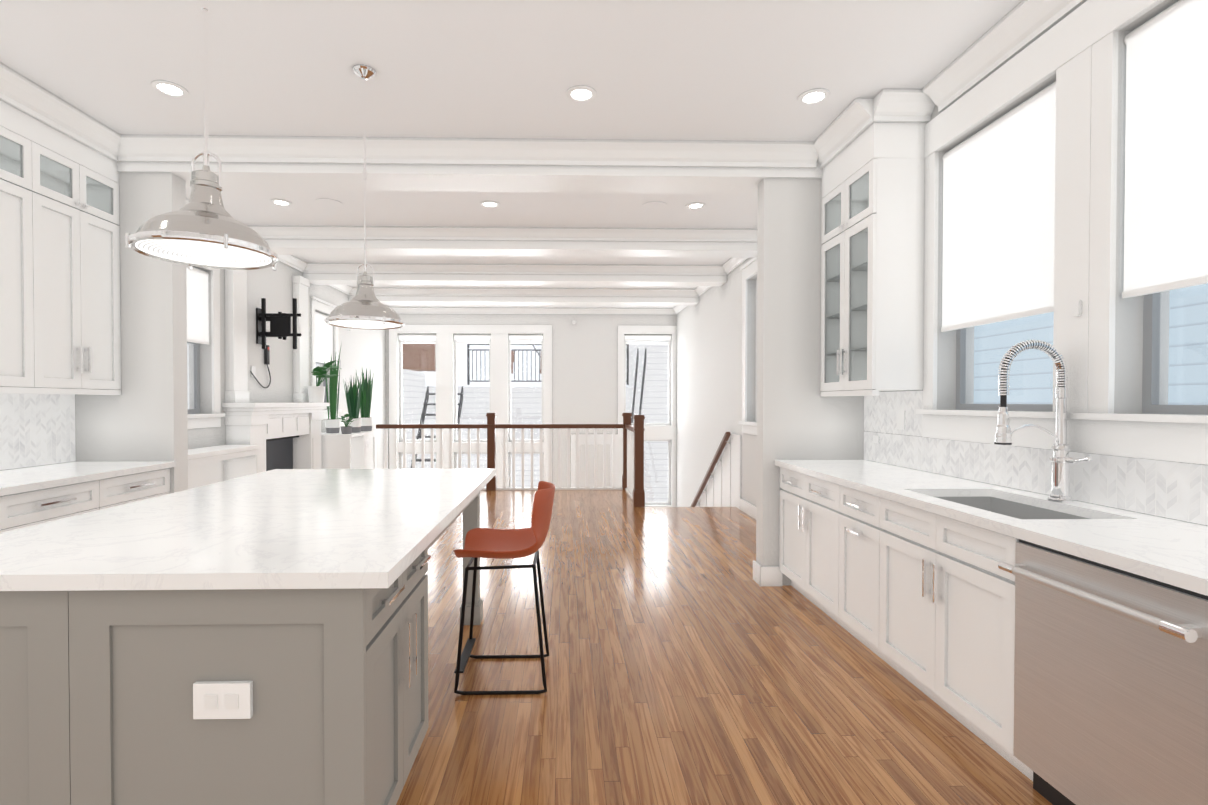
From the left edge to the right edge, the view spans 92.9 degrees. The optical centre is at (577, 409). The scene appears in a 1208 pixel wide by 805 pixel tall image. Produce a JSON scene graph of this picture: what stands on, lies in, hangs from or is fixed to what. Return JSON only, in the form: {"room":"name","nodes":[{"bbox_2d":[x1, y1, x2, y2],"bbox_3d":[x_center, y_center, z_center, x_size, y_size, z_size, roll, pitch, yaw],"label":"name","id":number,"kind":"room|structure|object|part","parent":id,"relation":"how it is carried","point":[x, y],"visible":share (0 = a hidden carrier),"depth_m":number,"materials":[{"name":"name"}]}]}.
{"room":"kitchen","nodes":[
{"label":"kitchen","id":0,"kind":"room"},
{"bbox_2d":[75,172,187,493],"bbox_3d":[-3.209,-0.201,4.126,0.692,2.970,0.150,0,1,-1],"label":"wall","id":1,"kind":"structure","parent":0,"point":[143,416],"depth_m":4.05,"materials":[{"name":"paint"}]},
{"bbox_2d":[0,261,385,470],"bbox_3d":[-3.668,0.484,4.109,0.220,4.800,14.020,0,1,-1],"label":"wall","id":2,"kind":"structure","parent":0,"point":[364,349],"depth_m":6.97,"materials":[{"name":"paint"}]},
{"bbox_2d":[0,95,47,390],"bbox_3d":[-3.365,-0.917,3.042,0.332,1.590,0.781,0,1,-1],"label":"upper cabinet","id":3,"kind":"object","parent":2,"relation":"attached to","point":[23,177],"depth_m":3.32,"materials":[{"name":"white wood"}]},
{"bbox_2d":[0,393,75,469],"bbox_3d":[-3.481,0.167,1.232,0.016,0.472,5.627,0,1,-1],"label":"wall tile","id":4,"kind":"structure","parent":2,"relation":"attached to","point":[37,429],"depth_m":3.75,"materials":[{"name":"tile"}]},
{"bbox_2d":[44,119,120,390],"bbox_3d":[-3.380,-0.925,3.674,0.332,1.590,0.721,0,1,-1],"label":"upper cabinet","id":5,"kind":"object","parent":2,"relation":"attached to","point":[60,327],"depth_m":3.73,"materials":[{"name":"white wood"}]},
{"bbox_2d":[186,265,208,344],"bbox_3d":[-3.630,-0.979,5.437,0.062,0.706,0.328,0,1,-1],"label":"window blind","id":6,"kind":"object","parent":2,"relation":"attached to","point":[197,307],"depth_m":5.44,"materials":[{"name":"white fabric"}]},
{"bbox_2d":[187,341,326,413],"bbox_3d":[-3.673,-0.718,3.464,0.060,1.580,10.320,0,1,-1],"label":"window","id":7,"kind":"structure","parent":2,"relation":"in","point":[196,375],"depth_m":5.59,"materials":[{"name":"grey"}]},
{"bbox_2d":[315,311,332,364],"bbox_3d":[-3.696,-1.015,8.292,0.062,0.705,0.589,0,1,-1],"label":"window blind","id":8,"kind":"object","parent":2,"relation":"attached to","point":[323,331],"depth_m":8.28,"materials":[{"name":"white fabric"}]},
{"bbox_2d":[188,0,1207,585],"bbox_3d":[-0.767,0.467,5.631,5.650,4.395,11.110,0,1,-1],"label":"trim","id":9,"kind":"structure","parent":2,"relation":"attached to","point":[1076,52],"depth_m":2.54,"materials":[{"name":"white paint"}]},
{"bbox_2d":[0,0,1022,307],"bbox_3d":[-0.736,-1.928,4.256,6.090,0.120,14.240,0,1,-1],"label":"ceiling","id":10,"kind":"structure","parent":0,"point":[712,70],"depth_m":3.18,"materials":[{"name":"white paint"}]},
{"bbox_2d":[151,80,187,96],"bbox_3d":[-2.319,-1.837,3.259,0.173,0.034,0.168,0,1,-1],"label":"recessed light","id":11,"kind":"object","parent":10,"relation":"in","point":[168,88],"depth_m":3.31,"materials":[{"name":"white paint"}]},
{"bbox_2d":[125,0,278,269],"bbox_3d":[-1.216,-1.163,1.874,0.416,1.345,0.416,0,1,-1],"label":"pendant light","id":12,"kind":"object","parent":10,"relation":"hanging from","point":[203,227],"visible":1,"depth_m":1.82,"materials":[{"name":"silver metal"}]},
{"bbox_2d":[271,199,291,205],"bbox_3d":[-2.648,-1.861,5.121,0.173,0.034,0.156,0,1,-1],"label":"recessed light","id":13,"kind":"object","parent":10,"relation":"in","point":[281,202],"depth_m":5.21,"materials":[{"name":"white paint"}]},
{"bbox_2d":[316,198,341,206],"bbox_3d":[-2.226,-1.861,5.122,0.214,0.034,0.208,0,1,-1],"label":"recessed light","id":14,"kind":"object","parent":10,"relation":"in","point":[326,202],"depth_m":5.20,"materials":[{"name":"white paint"}]},
{"bbox_2d":[324,65,404,330],"bbox_3d":[-1.171,-1.152,3.155,0.416,1.400,0.416,0,1,-1],"label":"pendant light","id":15,"kind":"object","parent":10,"relation":"hanging from","point":[364,307],"visible":1,"depth_m":3.11,"materials":[{"name":"silver metal"}]},
{"bbox_2d":[85,145,841,305],"bbox_3d":[-0.794,-1.800,6.812,5.644,0.199,5.490,0,1,-1],"label":"ceiling beam","id":16,"kind":"structure","parent":10,"relation":"attached to","point":[473,178],"depth_m":4.40,"materials":[{"name":"white paint"}]},
{"bbox_2d":[481,201,499,207],"bbox_3d":[-0.788,-1.862,5.173,0.162,0.034,0.159,0,1,-1],"label":"recessed light","id":17,"kind":"object","parent":10,"relation":"in","point":[490,204],"depth_m":5.25,"materials":[{"name":"white paint"}]},
{"bbox_2d":[566,85,595,101],"bbox_3d":[0.018,-1.838,3.312,0.168,0.034,0.173,0,1,-1],"label":"recessed light","id":18,"kind":"object","parent":10,"relation":"in","point":[581,93],"depth_m":3.37,"materials":[{"name":"white paint"}]},
{"bbox_2d":[643,201,666,209],"bbox_3d":[0.694,-1.862,5.200,0.208,0.034,0.214,0,1,-1],"label":"recessed light","id":19,"kind":"object","parent":10,"relation":"in","point":[652,205],"depth_m":5.28,"materials":[{"name":"white paint"}]},
{"bbox_2d":[686,202,704,208],"bbox_3d":[1.069,-1.862,5.200,0.170,0.034,0.161,0,1,-1],"label":"recessed light","id":20,"kind":"object","parent":10,"relation":"in","point":[696,205],"depth_m":5.29,"materials":[{"name":"white paint"}]},
{"bbox_2d":[798,88,829,104],"bbox_3d":[1.374,-1.838,3.345,0.170,0.034,0.176,0,1,-1],"label":"recessed light","id":21,"kind":"object","parent":10,"relation":"in","point":[813,96],"depth_m":3.40,"materials":[{"name":"white paint"}]},
{"bbox_2d":[386,314,676,505],"bbox_3d":[-0.896,0.392,11.294,6.090,4.800,0.220,0,1,-1],"label":"wall","id":22,"kind":"structure","parent":0,"point":[584,368],"depth_m":11.19,"materials":[{"name":"paint"}]},
{"bbox_2d":[399,337,670,504],"bbox_3d":[-0.827,0.387,11.316,5.330,3.710,0.060,0,1,-1],"label":"window","id":23,"kind":"structure","parent":22,"relation":"in","point":[401,395],"depth_m":11.28,"materials":[{"name":"glass"}]},
{"bbox_2d":[398,334,435,339],"bbox_3d":[-3.119,-1.399,11.152,0.713,0.099,0.062,0,1,-1],"label":"window blind","id":24,"kind":"object","parent":23,"relation":"attached to","point":[401,336],"depth_m":11.13,"materials":[{"name":"white fabric"}]},
{"bbox_2d":[454,334,490,339],"bbox_3d":[-2.048,-1.402,11.177,0.697,0.099,0.062,0,1,-1],"label":"window blind","id":25,"kind":"object","parent":23,"relation":"attached to","point":[456,336],"depth_m":11.15,"materials":[{"name":"white fabric"}]},
{"bbox_2d":[508,334,542,339],"bbox_3d":[-1.021,-1.405,11.200,0.661,0.099,0.062,0,1,-1],"label":"window blind","id":26,"kind":"object","parent":23,"relation":"attached to","point":[524,337],"depth_m":11.18,"materials":[{"name":"white fabric"}]},
{"bbox_2d":[624,335,671,340],"bbox_3d":[1.371,-1.392,11.255,0.922,0.100,0.062,0,1,-1],"label":"window blind","id":27,"kind":"object","parent":23,"relation":"attached to","point":[627,337],"depth_m":11.23,"materials":[{"name":"white fabric"}]},
{"bbox_2d":[396,490,1052,804],"bbox_3d":[-0.707,1.448,3.009,6.050,0.300,11.620,0,1,-1],"label":"floor","id":28,"kind":"structure","parent":0,"point":[688,660],"depth_m":2.66,"materials":[{"name":"brown wood"}]},
{"bbox_2d":[0,497,3,532],"bbox_3d":[-3.175,0.868,2.442,0.652,0.876,0.760,0,1,-1],"label":"base cabinet","id":29,"kind":"object","parent":28,"relation":"on","point":[1,498],"depth_m":2.85,"materials":[{"name":"white wood"}]},
{"bbox_2d":[4,481,103,531],"bbox_3d":[-3.191,0.859,3.132,0.652,0.876,0.620,0,1,-1],"label":"base cabinet","id":30,"kind":"object","parent":28,"relation":"on","point":[32,496],"depth_m":3.12,"materials":[{"name":"white wood"}]},
{"bbox_2d":[0,461,175,496],"bbox_3d":[-3.139,0.422,1.437,0.704,0.038,5.240,0,1,-1],"label":"countertop","id":31,"kind":"structure","parent":30,"relation":"on","point":[28,479],"depth_m":3.42,"materials":[{"name":"white stone"}]},
{"bbox_2d":[104,469,169,508],"bbox_3d":[-3.205,0.851,3.752,0.652,0.876,0.620,0,1,-1],"label":"base cabinet","id":32,"kind":"object","parent":28,"relation":"on","point":[135,487],"depth_m":3.73,"materials":[{"name":"white wood"}]},
{"bbox_2d":[188,445,260,488],"bbox_3d":[-3.392,0.822,5.032,0.367,0.900,1.637,0,1,-1],"label":"built-in cabinet","id":33,"kind":"object","parent":28,"relation":"on","point":[212,465],"visible":0.23,"depth_m":5.54,"materials":[{"name":"white paint"}]},
{"bbox_2d":[0,496,482,804],"bbox_3d":[-1.169,0.869,2.490,1.261,0.874,2.092,0,1,-1],"label":"kitchen island","id":34,"kind":"object","parent":28,"relation":"on","point":[261,638],"depth_m":1.46,"materials":[{"name":"wood"}]},
{"bbox_2d":[0,468,495,591],"bbox_3d":[-1.183,0.409,2.510,1.376,0.040,2.210,0,1,-1],"label":"island countertop","id":35,"kind":"structure","parent":34,"relation":"on","point":[276,530],"depth_m":1.80,"materials":[{"name":"white stone"}]},
{"bbox_2d":[222,269,329,472],"bbox_3d":[-3.449,-0.218,6.711,0.330,2.938,1.840,0,1,-1],"label":"fireplace mantel","id":36,"kind":"object","parent":28,"relation":"on","point":[286,435],"visible":0.65,"depth_m":6.33,"materials":[{"name":"white paint"}]},
{"bbox_2d":[250,298,300,387],"bbox_3d":[-3.344,-0.732,6.487,0.530,0.988,0.423,0,1,-1],"label":"wall bracket","id":37,"kind":"object","parent":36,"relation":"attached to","point":[280,325],"visible":0.98,"depth_m":6.37,"materials":[{"name":"black metal"}]},
{"bbox_2d":[308,360,340,402],"bbox_3d":[-3.248,-0.362,7.477,0.531,0.552,0.710,0,1,-1],"label":"potted plant","id":38,"kind":"object","parent":36,"relation":"on","point":[316,393],"visible":1,"depth_m":7.41,"materials":[{"name":"white"}]},
{"bbox_2d":[321,431,377,468],"bbox_3d":[-3.333,0.782,8.182,0.629,0.900,1.060,0,1,-1],"label":"cabinet","id":39,"kind":"object","parent":28,"relation":"on","point":[339,450],"visible":0.56,"depth_m":7.66,"materials":[{"name":"white paint"}]},
{"bbox_2d":[319,343,341,432],"bbox_3d":[-3.429,-0.306,8.008,0.321,1.278,0.217,0,1,-1],"label":"plant","id":40,"kind":"object","parent":39,"relation":"on","point":[332,424],"visible":0.94,"depth_m":7.98,"materials":[{"name":"green plant"}]},
{"bbox_2d":[338,414,353,433],"bbox_3d":[-3.081,0.197,7.734,0.278,0.280,0.264,0,1,-1],"label":"plant","id":41,"kind":"object","parent":39,"relation":"on","point":[346,429],"visible":1,"depth_m":7.74,"materials":[{"name":"green plant"}]},
{"bbox_2d":[343,374,363,432],"bbox_3d":[-3.200,-0.129,8.142,0.278,0.920,0.234,0,1,-1],"label":"snake plant","id":42,"kind":"object","parent":39,"relation":"on","point":[353,397],"visible":0.85,"depth_m":8.10,"materials":[{"name":"green plant"}]},
{"bbox_2d":[355,367,373,430],"bbox_3d":[-3.178,-0.165,8.553,0.223,0.981,0.280,0,1,-1],"label":"snake plant","id":43,"kind":"object","parent":39,"relation":"on","point":[365,407],"visible":0.9,"depth_m":8.51,"materials":[{"name":"green plant"}]},
{"bbox_2d":[454,481,554,694],"bbox_3d":[-0.342,0.836,2.800,0.462,0.931,0.453,0,1,-1],"label":"bar stool","id":44,"kind":"object","parent":28,"relation":"on","point":[494,543],"visible":1,"depth_m":2.69,"materials":[{"name":"orange leather"}]},
{"bbox_3d":[-0.343,0.542,2.796,0.472,0.355,0.463,0,1,-1],"label":"seat","id":45,"kind":"part","parent":44,"relation":"part of","materials":[{"name":"brown leather"}]},
{"bbox_2d":[376,413,644,506],"bbox_3d":[-1.093,0.649,8.012,3.860,1.170,1.545,0,1,-1],"label":"railing","id":46,"kind":"object","parent":28,"relation":"on","point":[633,465],"visible":0.88,"depth_m":8.68,"materials":[{"name":"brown wood"}]},
{"bbox_2d":[779,468,830,616],"bbox_3d":[1.779,0.852,3.692,0.612,0.876,0.967,0,1,-1],"label":"base cabinet","id":47,"kind":"object","parent":28,"relation":"on","point":[804,501],"depth_m":3.70,"materials":[{"name":"white wood"}]},
{"bbox_2d":[831,484,1014,679],"bbox_3d":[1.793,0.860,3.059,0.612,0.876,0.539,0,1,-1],"label":"base cabinet","id":48,"kind":"object","parent":28,"relation":"on","point":[897,569],"depth_m":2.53,"materials":[{"name":"white wood"}]},
{"bbox_2d":[775,460,1207,595],"bbox_3d":[1.816,0.420,1.557,0.659,0.038,5.228,0,1,-1],"label":"countertop","id":49,"kind":"structure","parent":48,"relation":"on","point":[1165,550],"depth_m":2.01,"materials":[{"name":"white stone"}]},
{"bbox_2d":[936,496,1089,518],"bbox_3d":[1.797,0.545,2.425,0.454,0.228,0.744,0,1,-1],"label":"sink","id":50,"kind":"object","parent":49,"relation":"in","point":[1008,508],"depth_m":2.67,"materials":[{"name":"silver metal"}]},
{"bbox_2d":[994,340,1092,502],"bbox_3d":[1.933,0.049,2.377,0.326,0.683,0.197,0,1,-1],"label":"faucet","id":51,"kind":"object","parent":49,"relation":"on","point":[1061,459],"visible":1,"depth_m":2.42,"materials":[{"name":"silver metal"}]},
{"bbox_2d":[998,539,1207,804],"bbox_3d":[1.779,0.881,1.683,0.664,0.868,0.602,0,1,-1],"label":"dishwasher","id":52,"kind":"object","parent":28,"relation":"on","point":[1110,685],"visible":0.98,"depth_m":1.64,"materials":[{"name":"silver metal"}]},
{"bbox_2d":[756,178,863,584],"bbox_3d":[1.714,-0.202,4.234,0.747,2.970,0.140,0,1,-1],"label":"wall","id":53,"kind":"structure","parent":0,"point":[799,417],"depth_m":4.16,"materials":[{"name":"paint"}]},
{"bbox_2d":[676,0,1207,525],"bbox_3d":[2.201,0.482,4.244,0.220,4.800,14.020,0,1,-1],"label":"wall","id":54,"kind":"structure","parent":0,"point":[710,326],"depth_m":6.89,"materials":[{"name":"paint"}]},
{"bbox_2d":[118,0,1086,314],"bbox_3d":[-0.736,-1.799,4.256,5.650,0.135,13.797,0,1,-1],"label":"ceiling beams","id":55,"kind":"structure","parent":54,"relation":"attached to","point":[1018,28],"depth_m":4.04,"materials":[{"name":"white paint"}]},
{"bbox_2d":[690,432,730,506],"bbox_3d":[1.940,1.011,8.526,0.100,1.463,2.224,0,1,-1],"label":"stair handrail","id":56,"kind":"object","parent":54,"relation":"attached to","point":[712,465],"visible":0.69,"depth_m":8.23,"materials":[{"name":"brown wood"}]},
{"bbox_2d":[814,89,934,396],"bbox_3d":[1.875,-0.972,3.745,0.447,1.772,0.819,0,1,-1],"label":"upper cabinet","id":57,"kind":"object","parent":54,"relation":"attached to","point":[872,246],"visible":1,"depth_m":3.46,"materials":[{"name":"white wood"}]},
{"bbox_2d":[755,279,1207,421],"bbox_3d":[2.236,-0.659,3.564,0.060,1.700,6.650,0,1,-1],"label":"window","id":58,"kind":"structure","parent":54,"relation":"in","point":[1151,354],"depth_m":2.27,"materials":[{"name":"grey"}]},
{"bbox_2d":[941,81,1055,331],"bbox_3d":[2.162,-0.959,2.960,0.062,1.031,0.773,0,1,-1],"label":"window blind","id":59,"kind":"object","parent":54,"relation":"attached to","point":[998,213],"depth_m":2.89,"materials":[{"name":"white fabric"}]},
{"bbox_2d":[864,391,1207,525],"bbox_3d":[2.146,0.158,1.361,0.016,0.487,5.627,0,1,-1],"label":"wall tile","id":60,"kind":"structure","parent":54,"relation":"attached to","point":[1172,490],"depth_m":2.69,"materials":[{"name":"stone"}]},
{"bbox_2d":[1122,0,1207,297],"bbox_3d":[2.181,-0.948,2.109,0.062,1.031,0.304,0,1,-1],"label":"window blind","id":61,"kind":"object","parent":54,"relation":"attached to","point":[1166,216],"depth_m":2.10,"materials":[{"name":"white fabric"}]},
{"label":"outside","id":62,"kind":"structure","parent":0,"visible":0},
{"bbox_3d":[-0.382,2.645,22.764,24.000,0.200,22.530,0,1,-1],"label":"ground","id":63,"kind":"structure","parent":62,"visible":0},
{"bbox_2d":[187,343,319,408],"bbox_3d":[-5.048,-2.460,3.650,0.200,10.500,17.600,0,1,-1],"label":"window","id":64,"kind":"object","parent":63,"relation":"on","point":[188,373],"depth_m":7.42,"materials":[{"name":"white"}]},
{"bbox_2d":[411,344,629,487],"bbox_3d":[-4.011,0.478,16.309,10.550,4.300,9.214,0,1,-1],"label":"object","id":65,"kind":"structure","parent":63,"relation":"on","point":[485,409],"depth_m":14.36,"materials":[{"name":"white"}]},
{"bbox_2d":[402,340,667,501],"bbox_3d":[-0.304,-1.911,19.271,20.000,9.005,13.400,0,1,-1],"label":"neighbor far","id":66,"kind":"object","parent":63,"relation":"on","point":[424,373],"depth_m":13.26,"materials":[{"name":"white"}]},
{"bbox_2d":[974,283,1207,404],"bbox_3d":[3.495,-2.465,4.045,0.200,10.500,18.000,0,1,-1],"label":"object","id":67,"kind":"object","parent":63,"relation":"on","point":[1185,314],"depth_m":4.16,"materials":[{"name":"blue"}]}
]}

